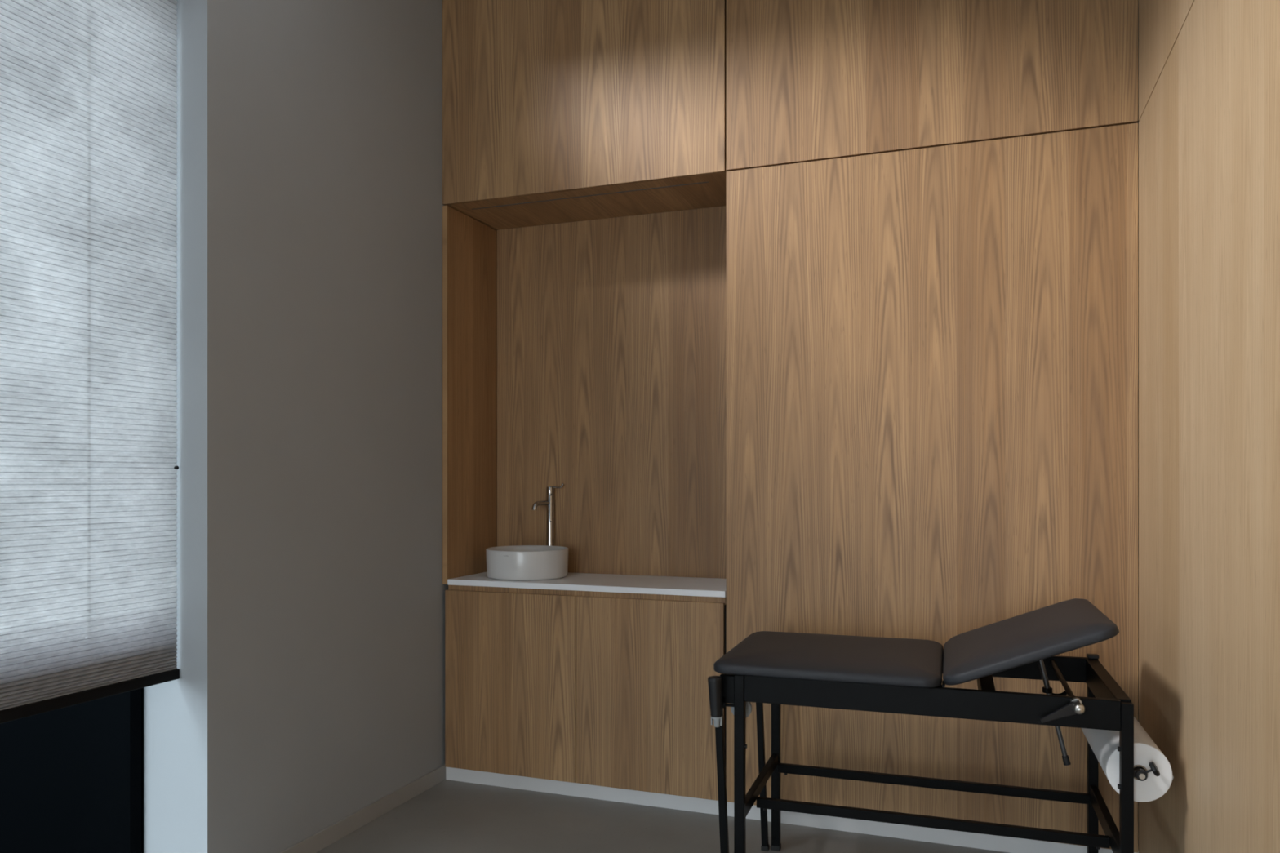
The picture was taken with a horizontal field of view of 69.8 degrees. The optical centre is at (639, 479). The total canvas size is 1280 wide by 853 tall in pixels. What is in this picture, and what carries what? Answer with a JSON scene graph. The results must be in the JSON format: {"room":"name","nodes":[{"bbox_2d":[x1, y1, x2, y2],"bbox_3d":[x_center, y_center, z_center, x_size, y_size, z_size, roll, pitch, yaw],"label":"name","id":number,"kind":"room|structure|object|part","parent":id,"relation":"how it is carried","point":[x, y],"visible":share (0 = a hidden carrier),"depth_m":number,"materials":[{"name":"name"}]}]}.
{"room":"examination room","nodes":[
{"label":"examination room","id":0,"kind":"room"},
{"bbox_2d":[143,0,448,852],"bbox_3d":[-2.284,-0.460,0.749,0.315,3.620,8.240,0,0,20],"label":"wall","id":1,"kind":"structure","parent":0,"point":[308,691],"depth_m":3.25,"materials":[{"name":"grey paint"}]},
{"bbox_2d":[0,0,179,724],"bbox_3d":[-2.103,-0.463,1.128,0.032,2.182,3.753,0,0,20],"label":"blind","id":2,"kind":"object","parent":1,"relation":"attached to","point":[88,264],"visible":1,"depth_m":2.59,"materials":[{"name":"white fabric"}]},
{"bbox_3d":[-2.103,0.612,1.128,0.026,0.032,3.753,0,0,20],"label":"rail","id":3,"kind":"part","parent":2,"relation":"part of","materials":[{"name":"black metal"}]},
{"bbox_2d":[129,688,143,852],"bbox_3d":[-2.184,-0.215,1.156,0.216,3.130,3.772,0,0,20],"label":"window","id":4,"kind":"structure","parent":1,"relation":"in","point":[136,696],"depth_m":2.95,"materials":[{"name":"black"}]},
{"bbox_2d":[280,764,445,852],"bbox_3d":[-1.108,1.317,3.497,0.009,0.066,1.366,0,0,20],"label":"baseboard","id":5,"kind":"structure","parent":1,"relation":"attached to","point":[343,828],"depth_m":3.60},
{"bbox_2d":[442,204,497,584],"bbox_3d":[-0.795,-0.377,4.320,0.025,1.696,0.454,0,0,20],"label":"panel","id":6,"kind":"object","parent":1,"relation":"attached to","point":[469,246],"visible":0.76,"depth_m":4.29,"materials":[{"name":"brown wood"}]},
{"bbox_2d":[442,0,725,205],"bbox_3d":[-0.270,-1.748,3.898,1.302,1.035,0.022,0,0,20],"label":"oak panel","id":7,"kind":"object","parent":1,"relation":"attached to","point":[540,96],"visible":1,"depth_m":3.88,"materials":[{"name":"brown wood"}]},
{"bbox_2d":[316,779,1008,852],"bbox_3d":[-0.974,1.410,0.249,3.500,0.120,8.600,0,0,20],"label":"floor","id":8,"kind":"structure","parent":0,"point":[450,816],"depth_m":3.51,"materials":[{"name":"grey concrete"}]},
{"bbox_2d":[444,585,726,800],"bbox_3d":[-0.188,0.880,4.104,1.287,0.814,0.464,0,0,20],"label":"vanity cabinet","id":9,"kind":"object","parent":8,"relation":"on","point":[604,689],"visible":0.91,"depth_m":3.88,"materials":[{"name":"brown wood"}]},
{"bbox_3d":[-0.569,0.892,4.006,0.638,0.791,0.020,0,0,20],"label":"door","id":10,"kind":"part","parent":9,"relation":"part of","materials":[{"name":"brown wood"}]},
{"bbox_2d":[447,572,726,597],"bbox_3d":[-0.183,0.460,4.096,1.278,0.025,0.453,0,0,20],"label":"countertop","id":11,"kind":"structure","parent":9,"relation":"on","point":[628,584],"depth_m":3.98,"materials":[{"name":"white stone"}]},
{"bbox_2d":[485,545,568,581],"bbox_3d":[-0.516,0.382,4.212,0.376,0.130,0.376,0,0,20],"label":"basin","id":12,"kind":"object","parent":11,"relation":"in","point":[516,562],"visible":1,"depth_m":4.06,"materials":[{"name":"grey ceramic"}]},
{"bbox_2d":[531,483,564,546],"bbox_3d":[-0.448,0.233,4.378,0.158,0.428,0.074,0,0,-25],"label":"tap","id":13,"kind":"object","parent":11,"relation":"on","point":[549,502],"visible":0.81,"depth_m":4.39,"materials":[{"name":"silver metal"}]},
{"bbox_3d":[-0.473,0.126,4.357,0.023,0.046,0.102,0,0,42],"label":"spout","id":14,"kind":"part","parent":13,"relation":"part of","materials":[{"name":"silver metal"}]},
{"bbox_3d":[-0.397,0.032,4.391,0.072,0.025,0.011,0,0,20],"label":"lever","id":15,"kind":"part","parent":13,"relation":"part of","materials":[{"name":"silver metal"}]},
{"bbox_3d":[-0.256,0.489,3.908,1.281,0.030,0.014,0,0,20],"label":"grip rail","id":16,"kind":"part","parent":9,"relation":"part of","materials":[{"name":"brown wood"}]},
{"bbox_3d":[0.035,0.892,3.786,0.643,0.791,0.020,0,0,20],"label":"door","id":17,"kind":"part","parent":9,"relation":"part of","materials":[{"name":"brown wood"}]},
{"bbox_2d":[707,598,1159,852],"bbox_3d":[0.882,0.869,2.870,1.212,0.962,0.692,0,0,19],"label":"examination table","id":18,"kind":"object","parent":8,"relation":"on","point":[901,676],"visible":1,"depth_m":2.73,"materials":[{"name":"charcoal vinyl"},{"name":"black powder-coated steel"},{"name":"white paper"}]},
{"bbox_2d":[711,715,722,727],"bbox_3d":[0.230,0.725,2.748,0.035,0.032,0.035,0,0,19],"label":"socket","id":19,"kind":"object","parent":18,"relation":"attached to","point":[717,720],"depth_m":2.74,"materials":[{"name":"grey plastic"}]},
{"bbox_3d":[0.252,1.016,2.784,0.050,0.644,0.022,0,0,19],"label":"transport leg","id":20,"kind":"part","parent":18,"relation":"part of","materials":[{"name":"black metal"}]},
{"bbox_3d":[0.302,0.964,2.771,0.030,0.749,0.030,0,0,19],"label":"leg","id":21,"kind":"part","parent":18,"relation":"part of","materials":[{"name":"black metal"}]},
{"bbox_3d":[0.399,1.014,3.059,0.022,0.035,0.578,0,0,19],"label":"rail","id":22,"kind":"part","parent":18,"relation":"part of","materials":[{"name":"black metal"}]},
{"bbox_3d":[0.443,0.994,3.349,0.050,0.689,0.022,0,0,19],"label":"transport leg","id":23,"kind":"part","parent":18,"relation":"part of","materials":[{"name":"black metal"}]},
{"bbox_3d":[0.496,0.964,3.347,0.030,0.749,0.030,0,0,19],"label":"leg","id":24,"kind":"part","parent":18,"relation":"part of","materials":[{"name":"black metal"}]},
{"bbox_2d":[713,631,942,688],"bbox_3d":[0.628,0.561,2.968,0.666,0.052,0.632,0,0,19],"label":"seat cushion","id":25,"kind":"object","parent":18,"relation":"on","point":[842,661],"depth_m":2.76,"materials":[{"name":"grey leather"}]},
{"bbox_3d":[0.797,0.628,2.604,1.015,0.080,0.023,0,0,19],"label":"rail","id":26,"kind":"part","parent":18,"relation":"part of","materials":[{"name":"black metal"}]},
{"bbox_3d":[1.066,0.631,2.834,0.038,0.070,0.586,0,0,19],"label":"cross rail","id":27,"kind":"part","parent":18,"relation":"part of","materials":[{"name":"black metal"}]},
{"bbox_3d":[0.991,0.628,3.181,1.015,0.080,0.023,0,0,19],"label":"rail","id":28,"kind":"part","parent":18,"relation":"part of","materials":[{"name":"black metal"}]},
{"bbox_2d":[942,598,1119,685],"bbox_3d":[1.159,0.485,2.789,0.450,0.196,0.632,0,0,19],"label":"backrest cushion","id":29,"kind":"object","parent":18,"relation":"on","point":[1044,633],"depth_m":2.62,"materials":[{"name":"grey leather"}]},
{"bbox_3d":[1.234,0.675,2.752,0.092,0.329,0.016,0,0,19],"label":"prop rod","id":30,"kind":"part","parent":18,"relation":"part of","materials":[{"name":"grey metal"}]},
{"bbox_3d":[1.124,0.620,2.447,0.110,0.063,0.018,0,0,11],"label":"clamp lever","id":31,"kind":"part","parent":18,"relation":"part of","materials":[{"name":"black plastic"}]},
{"bbox_2d":[1070,697,1082,704],"bbox_3d":[1.167,0.600,2.456,0.029,0.029,0.012,0,0,19],"label":"knob","id":32,"kind":"object","parent":18,"relation":"in","point":[1079,700],"depth_m":2.45,"materials":[{"name":"grey metal"}]},
{"bbox_3d":[1.160,0.607,2.426,0.029,0.029,0.029,0,0,19],"label":"lever knob","id":33,"kind":"part","parent":18,"relation":"part of","materials":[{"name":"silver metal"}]},
{"bbox_3d":[1.486,0.962,3.013,0.030,0.752,0.030,0,0,19],"label":"leg","id":34,"kind":"part","parent":18,"relation":"part of","materials":[{"name":"black metal"}]},
{"bbox_3d":[1.389,1.025,2.725,0.022,0.050,0.578,0,0,19],"label":"rail","id":35,"kind":"part","parent":18,"relation":"part of","materials":[{"name":"black metal"}]},
{"bbox_3d":[1.385,0.628,2.727,0.037,0.080,0.578,0,0,19],"label":"rail","id":36,"kind":"part","parent":18,"relation":"part of","materials":[{"name":"black metal"}]},
{"bbox_3d":[1.292,0.966,2.437,0.030,0.744,0.030,0,0,19],"label":"leg","id":37,"kind":"part","parent":18,"relation":"part of","materials":[{"name":"black metal"}]},
{"bbox_2d":[1081,716,1173,802],"bbox_3d":[1.422,0.786,2.708,0.161,0.158,0.533,0,0,19],"label":"paper roll","id":38,"kind":"object","parent":18,"relation":"hanging from","point":[1104,744],"visible":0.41,"depth_m":2.46,"materials":[{"name":"white paper"}]},
{"bbox_3d":[1.421,0.783,2.711,0.015,0.015,0.624,0,0,19],"label":"roll rod","id":39,"kind":"part","parent":18,"relation":"part of","materials":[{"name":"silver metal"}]},
{"bbox_2d":[725,0,726,167],"bbox_3d":[0.474,-0.460,4.213,3.500,3.620,0.160,0,0,20],"label":"wall","id":40,"kind":"structure","parent":0,"point":[726,0],"depth_m":4.16,"materials":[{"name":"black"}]},
{"bbox_2d":[448,167,727,231],"bbox_3d":[-0.178,-1.240,4.117,1.325,0.022,0.452,0,0,20],"label":"soffit panel","id":41,"kind":"object","parent":40,"relation":"attached to","point":[713,193],"depth_m":4.10,"materials":[{"name":"brown wood"}]},
{"bbox_3d":[-0.241,-1.232,3.992,1.119,0.006,0.008,0,0,20],"label":"light strip","id":42,"kind":"part","parent":41,"relation":"part of","materials":[{"name":"brown wood"}]},
{"bbox_2d":[497,205,726,578],"bbox_3d":[-0.091,-0.370,4.315,1.299,1.720,0.020,0,0,20],"label":"panel","id":43,"kind":"object","parent":40,"relation":"attached to","point":[611,332],"visible":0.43,"depth_m":4.31,"materials":[{"name":"brown wood"}]},
{"bbox_2d":[726,122,1137,852],"bbox_3d":[1.034,0.030,3.422,1.461,2.515,0.022,0,0,20],"label":"oak panel","id":44,"kind":"object","parent":40,"relation":"attached to","point":[932,352],"visible":0.86,"depth_m":3.38,"materials":[{"name":"brown wood"}]},
{"bbox_2d":[726,0,1137,171],"bbox_3d":[1.034,-1.750,3.422,1.461,1.032,0.022,0,0,20],"label":"oak panel","id":45,"kind":"object","parent":44,"relation":"on","point":[807,80],"visible":1,"depth_m":3.41,"materials":[{"name":"brown wood"}]},
{"bbox_2d":[1137,0,1138,848],"bbox_3d":[0.583,-0.460,-0.298,0.200,3.620,8.240,0,0,20],"label":"wall","id":46,"kind":"structure","parent":0,"point":[1138,0],"depth_m":3.30,"materials":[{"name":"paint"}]},
{"bbox_2d":[445,767,1138,852],"bbox_3d":[0.436,1.317,3.652,2.782,0.066,0.012,0,0,20],"label":"baseboard","id":47,"kind":"structure","parent":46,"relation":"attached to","point":[979,841],"depth_m":3.59,"materials":[{"name":"metal"}]},
{"bbox_2d":[1138,0,1194,120],"bbox_3d":[1.013,-1.750,1.204,0.021,1.033,4.157,0,0,20],"label":"oak panel","id":48,"kind":"object","parent":46,"relation":"attached to","point":[1161,22],"visible":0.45,"depth_m":2.86,"materials":[{"name":"brown wood"}]},
{"bbox_2d":[1138,0,1279,852],"bbox_3d":[1.013,0.029,1.204,0.021,2.516,4.157,0,0,20],"label":"oak panel","id":49,"kind":"object","parent":46,"relation":"attached to","point":[1209,125],"visible":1,"depth_m":2.17,"materials":[{"name":"beige wood"}]},
{"label":"outside","id":50,"kind":"structure","parent":0,"visible":0},
{"bbox_2d":[0,691,129,852],"bbox_3d":[-4.919,1.535,3.394,6.430,0.130,15.000,0,0,20],"label":"window","id":51,"kind":"structure","parent":50,"point":[64,772],"depth_m":4.49,"materials":[{"name":"black glass"}]}
]}

